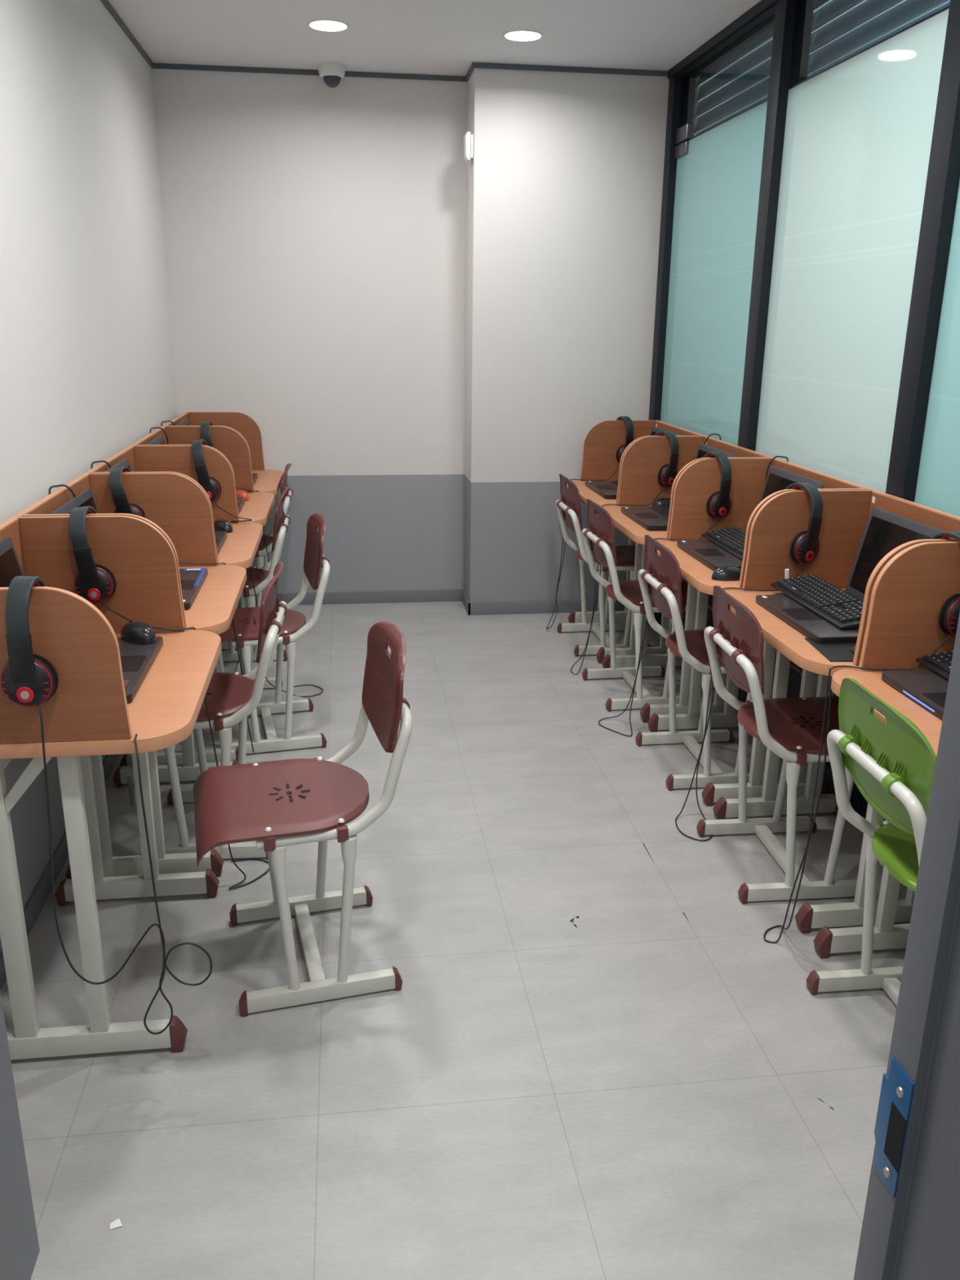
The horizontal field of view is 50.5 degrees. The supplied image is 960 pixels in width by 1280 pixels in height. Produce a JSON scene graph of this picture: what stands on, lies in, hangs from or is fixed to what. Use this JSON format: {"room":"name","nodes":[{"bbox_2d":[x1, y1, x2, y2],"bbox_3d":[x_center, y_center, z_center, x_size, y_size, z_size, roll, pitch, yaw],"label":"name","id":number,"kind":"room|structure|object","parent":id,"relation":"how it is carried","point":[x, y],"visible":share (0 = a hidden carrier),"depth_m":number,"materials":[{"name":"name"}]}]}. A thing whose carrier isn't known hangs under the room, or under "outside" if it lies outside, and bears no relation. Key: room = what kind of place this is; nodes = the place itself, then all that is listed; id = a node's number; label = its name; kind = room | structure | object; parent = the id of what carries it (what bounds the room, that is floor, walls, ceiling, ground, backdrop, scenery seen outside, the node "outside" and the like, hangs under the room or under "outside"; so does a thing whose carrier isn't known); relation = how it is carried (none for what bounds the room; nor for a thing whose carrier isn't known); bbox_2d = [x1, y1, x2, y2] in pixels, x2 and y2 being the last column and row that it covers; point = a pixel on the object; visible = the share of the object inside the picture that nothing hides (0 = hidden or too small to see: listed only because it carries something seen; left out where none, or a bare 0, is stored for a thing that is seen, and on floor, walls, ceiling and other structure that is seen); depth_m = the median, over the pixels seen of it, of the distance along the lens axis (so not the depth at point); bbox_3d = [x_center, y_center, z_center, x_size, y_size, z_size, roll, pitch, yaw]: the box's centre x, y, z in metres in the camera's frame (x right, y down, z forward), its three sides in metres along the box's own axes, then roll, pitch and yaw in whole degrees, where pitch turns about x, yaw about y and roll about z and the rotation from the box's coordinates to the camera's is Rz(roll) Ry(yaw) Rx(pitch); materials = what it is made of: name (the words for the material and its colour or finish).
{"room":"computer lab","nodes":[
{"label":"computer lab","id":0,"kind":"room"},
{"bbox_2d":[0,0,177,951],"bbox_3d":[-1.270,-0.694,2.785,0.120,2.584,4.771,-2,18,-7],"label":"wall","id":1,"kind":"structure","parent":0,"point":[87,369],"depth_m":3.15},
{"bbox_2d":[0,754,119,991],"bbox_3d":[-1.220,0.505,3.171,0.010,0.066,4.771,-2,18,-7],"label":"baseboard","id":2,"kind":"structure","parent":1,"relation":"attached to","point":[43,887],"depth_m":2.70,"materials":[{"name":"plastic"}]},
{"bbox_2d":[100,0,154,68],"bbox_3d":[-1.190,-1.918,2.409,0.012,0.021,4.771,-2,18,-7],"label":"trim","id":3,"kind":"structure","parent":1,"relation":"attached to","point":[106,3],"depth_m":4.08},
{"bbox_2d":[151,68,466,593],"bbox_3d":[-0.865,-1.445,5.190,1.578,2.584,0.120,-2,18,-7],"label":"wall","id":4,"kind":"structure","parent":0,"point":[315,232],"depth_m":5.05,"materials":[{"name":"paint"}]},
{"bbox_2d":[153,62,465,81],"bbox_3d":[-0.788,-2.649,4.750,1.446,0.021,0.012,-2,18,-7],"label":"trim","id":5,"kind":"structure","parent":4,"relation":"attached to","point":[156,65],"depth_m":4.74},
{"bbox_2d":[276,589,462,604],"bbox_3d":[-0.812,-0.227,5.514,1.458,0.066,0.010,-2,18,-7],"label":"baseboard","id":6,"kind":"structure","parent":4,"relation":"attached to","point":[440,595],"depth_m":5.54,"materials":[{"name":"plastic"}]},
{"bbox_2d":[0,600,910,1279],"bbox_3d":[1.228,0.865,2.399,5.400,0.100,8.100,-2,18,-7],"label":"floor","id":7,"kind":"structure","parent":0,"point":[631,1091],"depth_m":2.22,"materials":[{"name":"tile"}]},
{"bbox_2d":[0,515,221,1059],"bbox_3d":[-0.836,0.292,2.272,0.475,1.021,0.712,-2,18,-7],"label":"desk","id":8,"kind":"object","parent":7,"relation":"on","point":[89,713],"visible":0.94,"depth_m":2.07,"materials":[{"name":"brown wood"}]},
{"bbox_2d":[0,537,163,702],"bbox_3d":[-0.892,-0.055,2.192,0.327,0.265,0.405,-2,18,-7],"label":"laptop","id":9,"kind":"object","parent":8,"relation":"on","point":[136,660],"visible":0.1,"depth_m":2.27,"materials":[{"name":"black plastic"}]},
{"bbox_2d":[120,620,156,644],"bbox_3d":[-0.811,-0.024,2.414,0.070,0.038,0.124,-14,23,-40],"label":"computer mouse","id":10,"kind":"object","parent":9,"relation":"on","point":[133,632],"visible":1,"depth_m":2.38,"materials":[{"name":"black plastic"}]},
{"bbox_2d":[0,576,212,1034],"bbox_3d":[-0.690,0.330,1.928,0.334,0.926,0.120,0,17,-3],"label":"headphones","id":11,"kind":"object","parent":8,"relation":"hanging from","point":[28,679],"visible":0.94,"depth_m":1.80,"materials":[{"name":"plastic"}]},
{"bbox_2d":[0,653,58,706],"bbox_3d":[-0.803,0.073,1.810,0.096,0.096,0.044,-2,18,-7],"label":"ear cup","id":12,"kind":"object","parent":11,"relation":"on","point":[28,680],"depth_m":1.79,"materials":[{"name":"black plastic"}]},
{"bbox_2d":[69,506,269,889],"bbox_3d":[-0.784,0.164,2.642,0.430,1.041,0.154,-4,18,-15],"label":"headphones","id":13,"kind":"object","parent":8,"relation":"hanging from","point":[95,583],"visible":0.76,"depth_m":2.44,"materials":[{"name":"plastic"}]},
{"bbox_2d":[74,564,115,604],"bbox_3d":[-0.930,-0.133,2.456,0.096,0.096,0.043,-2,18,-7],"label":"ear cup","id":14,"kind":"object","parent":13,"relation":"on","point":[95,583],"depth_m":2.44,"materials":[{"name":"black plastic"}]},
{"bbox_2d":[110,1217,122,1229],"bbox_3d":[-0.620,0.994,1.735,0.020,0.006,0.013,-5,18,-18],"label":"paper scrap","id":15,"kind":"object","parent":7,"relation":"on","point":[117,1223],"visible":1,"depth_m":1.73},
{"bbox_2d":[14,472,246,879],"bbox_3d":[-0.929,0.078,2.948,0.475,1.021,0.712,-2,18,-7],"label":"desk","id":16,"kind":"object","parent":7,"relation":"on","point":[173,504],"visible":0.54,"depth_m":3.07,"materials":[{"name":"brown wood"}]},
{"bbox_2d":[48,484,75,497],"bbox_3d":[-1.154,-0.288,2.846,0.014,0.294,0.082,17,24,42],"label":"power cord","id":17,"kind":"object","parent":16,"relation":"on","point":[60,485],"visible":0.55,"depth_m":2.80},
{"bbox_2d":[52,488,208,608],"bbox_3d":[-0.964,-0.265,2.857,0.327,0.265,0.405,-2,18,-7],"label":"laptop","id":18,"kind":"object","parent":16,"relation":"on","point":[192,580],"visible":0.21,"depth_m":2.90,"materials":[{"name":"black plastic"}]},
{"bbox_2d":[109,466,253,752],"bbox_3d":[-0.944,-0.071,3.259,0.377,0.960,0.143,0,17,-1],"label":"headphones","id":19,"kind":"object","parent":16,"relation":"hanging from","point":[122,504],"visible":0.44,"depth_m":3.08,"materials":[{"name":"black plastic"}]},
{"bbox_2d":[113,503,144,517],"bbox_3d":[-1.077,-0.377,3.115,0.095,0.077,0.044,-2,18,-7],"label":"ear cup","id":20,"kind":"object","parent":19,"relation":"on","point":[131,508],"depth_m":3.09,"materials":[{"name":"black plastic"}]},
{"bbox_2d":[84,445,262,766],"bbox_3d":[-1.023,-0.135,3.624,0.475,1.021,0.712,-2,18,-7],"label":"desk","id":21,"kind":"object","parent":7,"relation":"on","point":[240,547],"visible":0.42,"depth_m":3.78,"materials":[{"name":"brown wood"}]},
{"bbox_2d":[90,460,111,469],"bbox_3d":[-1.219,-0.438,3.319,0.014,0.294,0.082,17,24,42],"label":"power cord","id":22,"kind":"object","parent":21,"relation":"on","point":[99,461],"visible":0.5,"depth_m":3.27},
{"bbox_2d":[105,457,226,555],"bbox_3d":[-1.037,-0.441,3.388,0.327,0.281,0.405,-2,18,-7],"label":"laptop","id":23,"kind":"object","parent":21,"relation":"on","point":[220,536],"visible":0.05,"depth_m":3.48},
{"bbox_2d":[213,519,233,533],"bbox_3d":[-0.951,-0.423,3.749,0.070,0.038,0.124,-12,21,-34],"label":"computer mouse","id":24,"kind":"object","parent":21,"relation":"on","point":[220,525],"visible":0.91,"depth_m":3.71,"materials":[{"name":"black plastic"}]},
{"bbox_2d":[191,439,323,697],"bbox_3d":[-0.868,-0.268,4.020,0.459,1.047,0.146,-5,18,-18],"label":"headphones","id":25,"kind":"object","parent":21,"relation":"hanging from","point":[211,485],"visible":0.67,"depth_m":3.79,"materials":[{"name":"black plastic"}]},
{"bbox_2d":[197,476,221,502],"bbox_3d":[-1.022,-0.564,3.820,0.096,0.096,0.043,-2,18,-7],"label":"ear cup","id":26,"kind":"object","parent":25,"relation":"on","point":[211,485],"depth_m":3.80,"materials":[{"name":"black plastic"}]},
{"bbox_2d":[130,426,274,680],"bbox_3d":[-1.116,-0.349,4.300,0.475,1.021,0.712,-2,18,-7],"label":"desk","id":27,"kind":"object","parent":7,"relation":"on","point":[228,442],"visible":0.27,"depth_m":4.46,"materials":[{"name":"brown wood"}]},
{"bbox_2d":[150,426,168,444],"bbox_3d":[-1.358,-0.757,4.330,0.014,0.294,0.082,17,24,42],"label":"power cord","id":28,"kind":"object","parent":27,"relation":"on","point":[151,428],"visible":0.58,"depth_m":4.30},
{"bbox_2d":[146,435,245,514],"bbox_3d":[-1.133,-0.661,4.083,0.327,0.281,0.405,-2,18,-7],"label":"laptop","id":29,"kind":"object","parent":27,"relation":"on","point":[160,440],"visible":0.06,"depth_m":4.15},
{"bbox_2d":[200,421,269,561],"bbox_3d":[-1.088,-0.504,4.625,0.292,0.963,0.142,0,17,-4],"label":"headphones","id":30,"kind":"object","parent":27,"relation":"hanging from","point":[205,426],"visible":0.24,"depth_m":4.43,"materials":[{"name":"black plastic"}]},
{"bbox_2d":[235,489,249,501],"bbox_3d":[-1.034,-0.625,4.388,0.070,0.038,0.124,-12,21,-34],"label":"computer mouse","id":31,"kind":"object","parent":27,"relation":"on","point":[238,493],"visible":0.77,"depth_m":4.35,"materials":[{"name":"orange plastic"}]},
{"bbox_2d":[140,562,287,859],"bbox_3d":[-0.799,0.187,2.964,0.479,0.807,0.399,-1,18,-5],"label":"chair","id":32,"kind":"object","parent":7,"relation":"on","point":[236,695],"visible":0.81,"depth_m":2.87,"materials":[{"name":"red plastic"}]},
{"bbox_2d":[162,412,283,608],"bbox_3d":[-1.209,-0.563,4.976,0.475,1.021,0.712,-2,18,-7],"label":"desk","id":33,"kind":"object","parent":7,"relation":"on","point":[268,481],"visible":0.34,"depth_m":5.14,"materials":[{"name":"brown wood"}]},
{"bbox_2d":[160,420,174,426],"bbox_3d":[-1.395,-0.841,4.595,0.014,0.294,0.082,17,24,42],"label":"power cord","id":34,"kind":"object","parent":33,"relation":"on","point":[166,420],"visible":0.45,"depth_m":4.55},
{"bbox_2d":[176,418,257,484],"bbox_3d":[-1.224,-0.871,4.748,0.327,0.281,0.405,-2,18,-7],"label":"laptop","id":35,"kind":"object","parent":33,"relation":"on","point":[184,422],"visible":0.11,"depth_m":4.82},
{"bbox_2d":[220,486,290,688],"bbox_3d":[-1.034,-0.234,4.292,0.479,0.807,0.399,-1,18,-7],"label":"chair","id":36,"kind":"object","parent":7,"relation":"on","point":[262,577],"visible":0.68,"depth_m":4.18,"materials":[{"name":"red plastic"}]},
{"bbox_2d":[239,463,293,608],"bbox_3d":[-1.146,-0.449,4.973,0.479,0.807,0.399,-2,18,-7],"label":"chair","id":37,"kind":"object","parent":7,"relation":"on","point":[261,557],"visible":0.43,"depth_m":4.82,"materials":[{"name":"red plastic"}]},
{"bbox_2d":[217,512,329,754],"bbox_3d":[-0.788,-0.040,3.685,0.479,0.807,0.399,-4,18,-16],"label":"chair","id":38,"kind":"object","parent":7,"relation":"on","point":[246,620],"visible":0.8,"depth_m":3.62,"materials":[{"name":"red plastic"}]},
{"bbox_2d":[192,621,413,1017],"bbox_3d":[-0.415,0.381,2.361,0.479,0.807,0.399,-4,18,-16],"label":"chair","id":39,"kind":"object","parent":7,"relation":"on","point":[276,805],"visible":1,"depth_m":2.30,"materials":[{"name":"red plastic"}]},
{"bbox_2d":[569,915,578,928],"bbox_3d":[0.243,0.727,2.629,0.023,0.001,0.060,4,18,9],"label":"scuff","id":40,"kind":"object","parent":7,"relation":"on","point":[577,917],"visible":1,"depth_m":2.63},
{"bbox_2d":[555,474,651,656],"bbox_3d":[0.607,-0.373,4.800,0.479,0.807,0.399,-2,18,-8],"label":"chair","id":41,"kind":"object","parent":7,"relation":"on","point":[568,508],"visible":0.63,"depth_m":4.72,"materials":[{"name":"red plastic"}]},
{"bbox_2d":[566,420,706,663],"bbox_3d":[0.678,-0.481,4.790,0.475,1.021,0.712,-2,18,-7],"label":"desk","id":42,"kind":"object","parent":7,"relation":"on","point":[602,442],"visible":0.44,"depth_m":4.97,"materials":[{"name":"brown wood"}]},
{"bbox_2d":[546,416,633,629],"bbox_3d":[0.529,-0.583,5.064,0.454,1.033,0.151,-7,19,-23],"label":"headphones","id":43,"kind":"object","parent":42,"relation":"hanging from","point":[629,427],"visible":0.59,"depth_m":4.97,"materials":[{"name":"black plastic"}]},
{"bbox_2d":[616,444,625,462],"bbox_3d":[0.713,-0.910,4.995,0.096,0.096,0.062,-2,18,-7],"label":"ear cup","id":44,"kind":"object","parent":43,"relation":"on","point":[620,450],"depth_m":4.97,"materials":[{"name":"black plastic"}]},
{"bbox_2d":[585,426,679,498],"bbox_3d":[0.692,-0.823,4.674,0.327,0.278,0.405,-2,18,-7],"label":"laptop","id":45,"kind":"object","parent":42,"relation":"on","point":[606,489],"visible":0.26,"depth_m":4.71,"materials":[{"name":"black plastic"}]},
{"bbox_2d":[582,498,712,711],"bbox_3d":[0.668,-0.166,4.142,0.479,0.807,0.399,-2,18,-9],"label":"chair","id":46,"kind":"object","parent":7,"relation":"on","point":[598,537],"visible":0.78,"depth_m":4.07,"materials":[{"name":"red plastic"}]},
{"bbox_2d":[601,435,773,722],"bbox_3d":[0.771,-0.268,4.114,0.475,1.021,0.712,-2,18,-7],"label":"desk","id":47,"kind":"object","parent":7,"relation":"on","point":[642,463],"visible":0.45,"depth_m":4.29,"materials":[{"name":"brown wood"}]},
{"bbox_2d":[570,431,679,675],"bbox_3d":[0.616,-0.376,4.419,0.443,1.042,0.145,-3,18,-13],"label":"headphones","id":48,"kind":"object","parent":47,"relation":"hanging from","point":[667,474],"visible":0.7,"depth_m":4.30,"materials":[{"name":"black plastic"}]},
{"bbox_2d":[657,464,677,487],"bbox_3d":[0.797,-0.696,4.318,0.094,0.096,0.068,-2,18,-7],"label":"ear cup","id":49,"kind":"object","parent":48,"relation":"on","point":[667,474],"depth_m":4.30,"materials":[{"name":"black plastic"}]},
{"bbox_2d":[653,497,670,506],"bbox_3d":[0.792,-0.587,4.337,0.124,0.038,0.070,-7,19,-24],"label":"computer mouse","id":50,"kind":"object","parent":47,"relation":"on","point":[661,501],"visible":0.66,"depth_m":4.31,"materials":[{"name":"black plastic"}]},
{"bbox_2d":[621,443,737,529],"bbox_3d":[0.770,-0.611,4.001,0.327,0.278,0.405,-2,18,-7],"label":"laptop","id":51,"kind":"object","parent":47,"relation":"on","point":[656,517],"visible":0.34,"depth_m":4.04,"materials":[{"name":"black plastic"}]},
{"bbox_2d":[704,433,721,444],"bbox_3d":[0.968,-0.715,4.273,0.079,0.301,0.015,11,20,30],"label":"power cord","id":52,"kind":"object","parent":47,"relation":"on","point":[711,433],"visible":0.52,"depth_m":4.23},
{"bbox_2d":[635,534,802,791],"bbox_3d":[0.792,0.050,3.460,0.479,0.807,0.399,-2,18,-7],"label":"chair","id":53,"kind":"object","parent":7,"relation":"on","point":[660,580],"visible":0.73,"depth_m":3.38,"materials":[{"name":"red plastic"}]},
{"bbox_2d":[647,457,871,806],"bbox_3d":[0.865,-0.054,3.438,0.475,1.021,0.712,-2,18,-7],"label":"desk","id":54,"kind":"object","parent":7,"relation":"on","point":[690,517],"visible":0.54,"depth_m":3.62,"materials":[{"name":"brown wood"}]},
{"bbox_2d":[598,452,731,736],"bbox_3d":[0.681,-0.162,3.744,0.432,1.041,0.180,-1,18,-6],"label":"headphones","id":55,"kind":"object","parent":54,"relation":"hanging from","point":[718,505],"visible":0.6,"depth_m":3.62,"materials":[{"name":"black plastic"}]},
{"bbox_2d":[706,491,731,518],"bbox_3d":[0.855,-0.481,3.639,0.096,0.096,0.059,-2,18,-7],"label":"ear cup","id":56,"kind":"object","parent":55,"relation":"on","point":[718,505],"depth_m":3.62,"materials":[{"name":"black plastic"}]},
{"bbox_2d":[711,565,741,581],"bbox_3d":[0.771,-0.209,3.134,0.124,0.038,0.070,-5,18,-18],"label":"computer mouse","id":57,"kind":"object","parent":54,"relation":"on","point":[726,573],"visible":0.87,"depth_m":3.11,"materials":[{"name":"black plastic"}]},
{"bbox_2d":[676,465,823,570],"bbox_3d":[0.879,-0.411,3.371,0.327,0.278,0.405,-2,18,-7],"label":"laptop","id":58,"kind":"object","parent":54,"relation":"on","point":[714,557],"visible":0.2,"depth_m":3.41,"materials":[{"name":"black plastic"}]},
{"bbox_2d":[701,526,746,559],"bbox_3d":[0.891,-0.325,3.442,0.140,0.033,0.444,-2,18,-7],"label":"keyboard","id":59,"kind":"object","parent":58,"relation":"on","point":[732,540],"visible":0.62,"depth_m":3.50,"materials":[{"name":"black plastic"}]},
{"bbox_2d":[764,455,788,482],"bbox_3d":[1.055,-0.511,3.640,0.079,0.294,0.015,11,20,30],"label":"power cord","id":60,"kind":"object","parent":54,"relation":"on","point":[771,460],"visible":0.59,"depth_m":3.61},
{"bbox_2d":[696,585,857,903],"bbox_3d":[0.873,0.258,2.804,0.479,0.807,0.399,-1,18,-6],"label":"chair","id":61,"kind":"object","parent":7,"relation":"on","point":[791,728],"visible":0.89,"depth_m":2.73,"materials":[{"name":"red plastic"}]},
{"bbox_2d":[712,488,959,933],"bbox_3d":[0.958,0.159,2.763,0.475,1.021,0.712,-2,18,-7],"label":"desk","id":62,"kind":"object","parent":7,"relation":"on","point":[846,513],"visible":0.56,"depth_m":2.95,"materials":[{"name":"brown wood"}]},
{"bbox_2d":[675,482,822,840],"bbox_3d":[0.786,0.061,3.034,0.404,1.041,0.165,-9,20,-28],"label":"headphones","id":63,"kind":"object","parent":62,"relation":"hanging from","point":[805,547],"visible":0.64,"depth_m":2.94,"materials":[{"name":"black plastic"}]},
{"bbox_2d":[790,530,820,564],"bbox_3d":[0.946,-0.268,2.961,0.096,0.096,0.062,-2,18,-7],"label":"ear cup","id":64,"kind":"object","parent":63,"relation":"on","point":[805,547],"depth_m":2.94,"materials":[{"name":"black plastic"}]},
{"bbox_2d":[804,637,856,662],"bbox_3d":[0.904,0.013,2.458,0.180,0.023,0.180,0,17,-2],"label":"mouse pad","id":65,"kind":"object","parent":62,"relation":"on","point":[833,652],"visible":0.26,"depth_m":2.44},
{"bbox_2d":[755,506,953,643],"bbox_3d":[0.964,-0.181,2.667,0.327,0.265,0.405,-2,18,-7],"label":"laptop","id":66,"kind":"object","parent":62,"relation":"on","point":[885,531],"visible":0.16,"depth_m":2.73,"materials":[{"name":"black plastic"}]},
{"bbox_2d":[770,574,863,629],"bbox_3d":[0.945,-0.110,2.761,0.140,0.033,0.444,-2,18,-7],"label":"keyboard","id":67,"kind":"object","parent":66,"relation":"on","point":[840,608],"visible":0.93,"depth_m":2.74,"materials":[{"name":"black plastic"}]},
{"bbox_2d":[806,678,936,1006],"bbox_3d":[0.978,0.483,2.091,0.479,0.807,0.399,-1,18,-6],"label":"chair","id":68,"kind":"object","parent":7,"relation":"on","point":[892,765],"visible":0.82,"depth_m":2.05,"materials":[{"name":"green plastic"}]},
{"bbox_2d":[813,541,959,958],"bbox_3d":[1.050,0.373,2.087,0.475,1.021,0.712,-2,18,-7],"label":"desk","id":69,"kind":"object","parent":7,"relation":"on","point":[908,594],"visible":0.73,"depth_m":2.29,"materials":[{"name":"brown wood"}]},
{"bbox_2d":[763,530,959,943],"bbox_3d":[0.919,0.260,2.411,0.397,1.041,0.146,-2,18,-7],"label":"headphones","id":70,"kind":"object","parent":69,"relation":"hanging from","point":[948,615],"visible":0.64,"depth_m":2.33,"materials":[{"name":"plastic"}]},
{"bbox_2d":[938,593,959,635],"bbox_3d":[1.078,-0.055,2.292,0.096,0.096,0.058,-2,18,-7],"label":"ear cup","id":71,"kind":"object","parent":70,"relation":"on","point":[948,615],"depth_m":2.27,"materials":[{"name":"black plastic"}]},
{"bbox_2d":[881,669,948,719],"bbox_3d":[1.076,0.013,2.051,0.328,0.265,0.405,-2,18,-7],"label":"laptop","id":72,"kind":"object","parent":69,"relation":"on","point":[926,687],"visible":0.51,"depth_m":2.17,"materials":[{"name":"black"}]},
{"bbox_2d":[915,650,953,680],"bbox_3d":[1.088,0.097,2.108,0.140,0.033,0.444,-2,18,-7],"label":"keyboard","id":73,"kind":"object","parent":72,"relation":"on","point":[940,664],"visible":0.73,"depth_m":2.26,"materials":[{"name":"black plastic"}]},
{"bbox_2d":[107,0,950,93],"bbox_3d":[1.260,-1.696,1.594,5.400,0.100,8.100,-2,18,-7],"label":"ceiling","id":74,"kind":"structure","parent":0,"point":[413,37],"depth_m":4.09,"materials":[{"name":"paint"}]},
{"bbox_2d":[306,18,349,31],"bbox_3d":[-0.599,-2.425,4.017,0.164,0.005,0.164,-2,18,-7],"label":"recessed light","id":75,"kind":"object","parent":74,"relation":"in","point":[322,24],"visible":1,"depth_m":4.00,"materials":[{"name":"white plastic"}]},
{"bbox_2d":[310,21,346,31],"bbox_3d":[-0.599,-2.424,4.017,0.146,0.003,0.146,-2,18,-7],"label":"diffuser","id":76,"kind":"object","parent":75,"relation":"attached to","point":[317,25],"depth_m":4.01,"materials":[{"name":"white"}]},
{"bbox_2d":[318,62,345,88],"bbox_3d":[-0.679,-2.585,4.669,0.120,0.092,0.120,-2,18,-7],"label":"dome camera","id":77,"kind":"object","parent":74,"relation":"attached to","point":[332,73],"visible":1,"depth_m":4.63,"materials":[{"name":"white plastic"}]},
{"bbox_2d":[502,29,542,41],"bbox_3d":[0.174,-2.450,4.126,0.164,0.005,0.164,-2,18,-7],"label":"recessed light","id":78,"kind":"object","parent":74,"relation":"in","point":[521,35],"visible":1,"depth_m":4.11,"materials":[{"name":"white"}]},
{"bbox_2d":[666,0,777,79],"bbox_3d":[1.161,-1.935,2.572,0.012,0.033,4.478,-2,18,-7],"label":"trim","id":79,"kind":"structure","parent":74,"relation":"attached to","point":[762,5],"depth_m":4.02,"materials":[{"name":"metal"}]},
{"bbox_2d":[675,1,776,77],"bbox_3d":[1.218,-1.935,2.584,0.096,0.039,4.325,-2,18,-7],"label":"trim","id":80,"kind":"structure","parent":74,"relation":"attached to","point":[738,38],"depth_m":4.08,"materials":[{"name":"metal"}]},
{"bbox_2d":[463,67,730,602],"bbox_3d":[0.533,-1.442,5.235,1.206,2.584,0.401,-2,18,-7],"label":"wall column","id":81,"kind":"structure","parent":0,"point":[565,173],"depth_m":4.93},
{"bbox_2d":[463,131,473,162],"bbox_3d":[-0.053,-2.285,4.718,0.040,0.122,0.068,-2,18,-7],"label":"wall sensor","id":82,"kind":"object","parent":81,"relation":"attached to","point":[468,137],"visible":1,"depth_m":4.69,"materials":[{"name":"white plastic"}]},
{"bbox_2d":[462,589,624,615],"bbox_3d":[0.374,-0.216,5.526,0.916,0.066,0.281,-2,18,-7],"label":"baseboard","id":83,"kind":"structure","parent":81,"relation":"attached to","point":[535,606],"depth_m":5.38,"materials":[{"name":"plastic"}]},
{"bbox_2d":[465,62,667,81],"bbox_3d":[0.402,-2.641,4.768,0.918,0.021,0.293,-2,18,-7],"label":"trim","id":84,"kind":"structure","parent":81,"relation":"attached to","point":[474,64],"depth_m":4.63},
{"bbox_2d":[728,93,768,116],"bbox_3d":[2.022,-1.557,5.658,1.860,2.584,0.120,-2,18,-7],"label":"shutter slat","id":85,"kind":"structure","parent":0,"point":[739,93],"depth_m":5.14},
{"bbox_2d":[681,579,839,766],"bbox_3d":[1.165,0.069,3.210,0.022,0.930,4.325,-2,18,-7],"label":"wall","id":86,"kind":"structure","parent":0,"point":[794,677],"depth_m":3.62,"materials":[{"name":"paint"}]},
{"bbox_2d":[648,68,695,421],"bbox_3d":[0.915,-1.379,5.050,0.100,2.584,0.085,-2,18,-7],"label":"window frame","id":87,"kind":"structure","parent":86,"relation":"attached to","point":[681,96],"depth_m":4.83,"materials":[{"name":"metal"}]},
{"bbox_2d":[660,98,767,445],"bbox_3d":[0.984,-1.226,4.463,0.036,2.445,1.133,-2,18,-7],"label":"window","id":88,"kind":"structure","parent":86,"relation":"in","point":[718,172],"depth_m":4.33,"materials":[{"name":"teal glass"}]},
{"bbox_2d":[653,612,886,820],"bbox_3d":[1.189,0.464,3.338,0.096,0.100,4.325,-2,18,-7],"label":"trim","id":89,"kind":"structure","parent":86,"relation":"attached to","point":[828,780],"depth_m":3.34,"materials":[{"name":"metal"}]},
{"bbox_2d":[737,0,814,451],"bbox_3d":[1.074,-1.014,3.892,0.100,2.584,0.095,-2,18,-7],"label":"window frame","id":90,"kind":"structure","parent":86,"relation":"attached to","point":[793,24],"depth_m":3.66,"materials":[{"name":"metal"}]},
{"bbox_2d":[755,5,949,493],"bbox_3d":[1.140,-0.871,3.338,0.012,2.445,1.053,-2,18,-7],"label":"window","id":91,"kind":"structure","parent":86,"relation":"in","point":[859,130],"depth_m":3.17,"materials":[{"name":"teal glass"}]},
{"bbox_2d":[693,0,818,135],"bbox_3d":[1.081,-2.286,4.175,0.049,0.349,1.234,-2,18,-7],"label":"shutter","id":92,"kind":"object","parent":91,"relation":"attached to","point":[762,72],"visible":0.52,"depth_m":4.26,"materials":[{"name":"metal"}]},
{"bbox_2d":[807,0,950,75],"bbox_3d":[1.244,-1.911,2.988,0.049,0.349,1.268,-2,18,-7],"label":"shutter","id":93,"kind":"object","parent":91,"relation":"attached to","point":[908,11],"visible":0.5,"depth_m":3.28,"materials":[{"name":"metal"}]},
{"bbox_2d":[849,0,959,815],"bbox_3d":[1.224,-0.670,2.805,0.100,2.584,0.095,-2,18,-7],"label":"window frame","id":94,"kind":"structure","parent":86,"relation":"attached to","point":[943,178],"depth_m":2.69,"materials":[{"name":"metal"}]},
{"bbox_2d":[914,179,959,516],"bbox_3d":[1.289,-0.528,2.256,0.012,2.445,1.043,-2,18,-7],"label":"window","id":95,"kind":"structure","parent":86,"relation":"in","point":[938,483],"depth_m":2.68,"materials":[{"name":"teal glass"}]},
{"bbox_2d":[784,568,789,579],"bbox_3d":[0.887,-0.191,2.941,0.013,0.030,0.008,-2,18,-7],"label":"stick","id":96,"kind":"object","parent":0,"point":[786,571],"visible":1,"depth_m":2.94,"materials":[{"name":"white plastic"}]},
{"bbox_3d":[0.267,0.002,0.630,2.590,2.584,0.120,-2,18,-7],"label":"wall","id":97,"kind":"structure","parent":0,"visible":0},
{"bbox_2d":[0,991,39,1279],"bbox_3d":[-0.358,0.236,0.586,0.110,2.150,0.140,-2,18,-7],"label":"door","id":98,"kind":"structure","parent":97,"relation":"in","point":[20,1250],"depth_m":0.68,"materials":[{"name":"paint"}]},
{"bbox_2d":[853,612,959,1279],"bbox_3d":[0.385,0.221,0.662,0.120,2.150,0.180,-2,18,-7],"label":"door frame","id":99,"kind":"structure","parent":97,"relation":"in","point":[914,1234],"depth_m":0.73,"materials":[{"name":"paint"}]},
{"bbox_2d":[873,1057,914,1197],"bbox_3d":[0.313,0.369,0.775,0.003,0.105,0.037,-2,18,-7],"label":"strike plate","id":100,"kind":"object","parent":99,"relation":"attached to","point":[896,1092],"visible":1,"depth_m":0.77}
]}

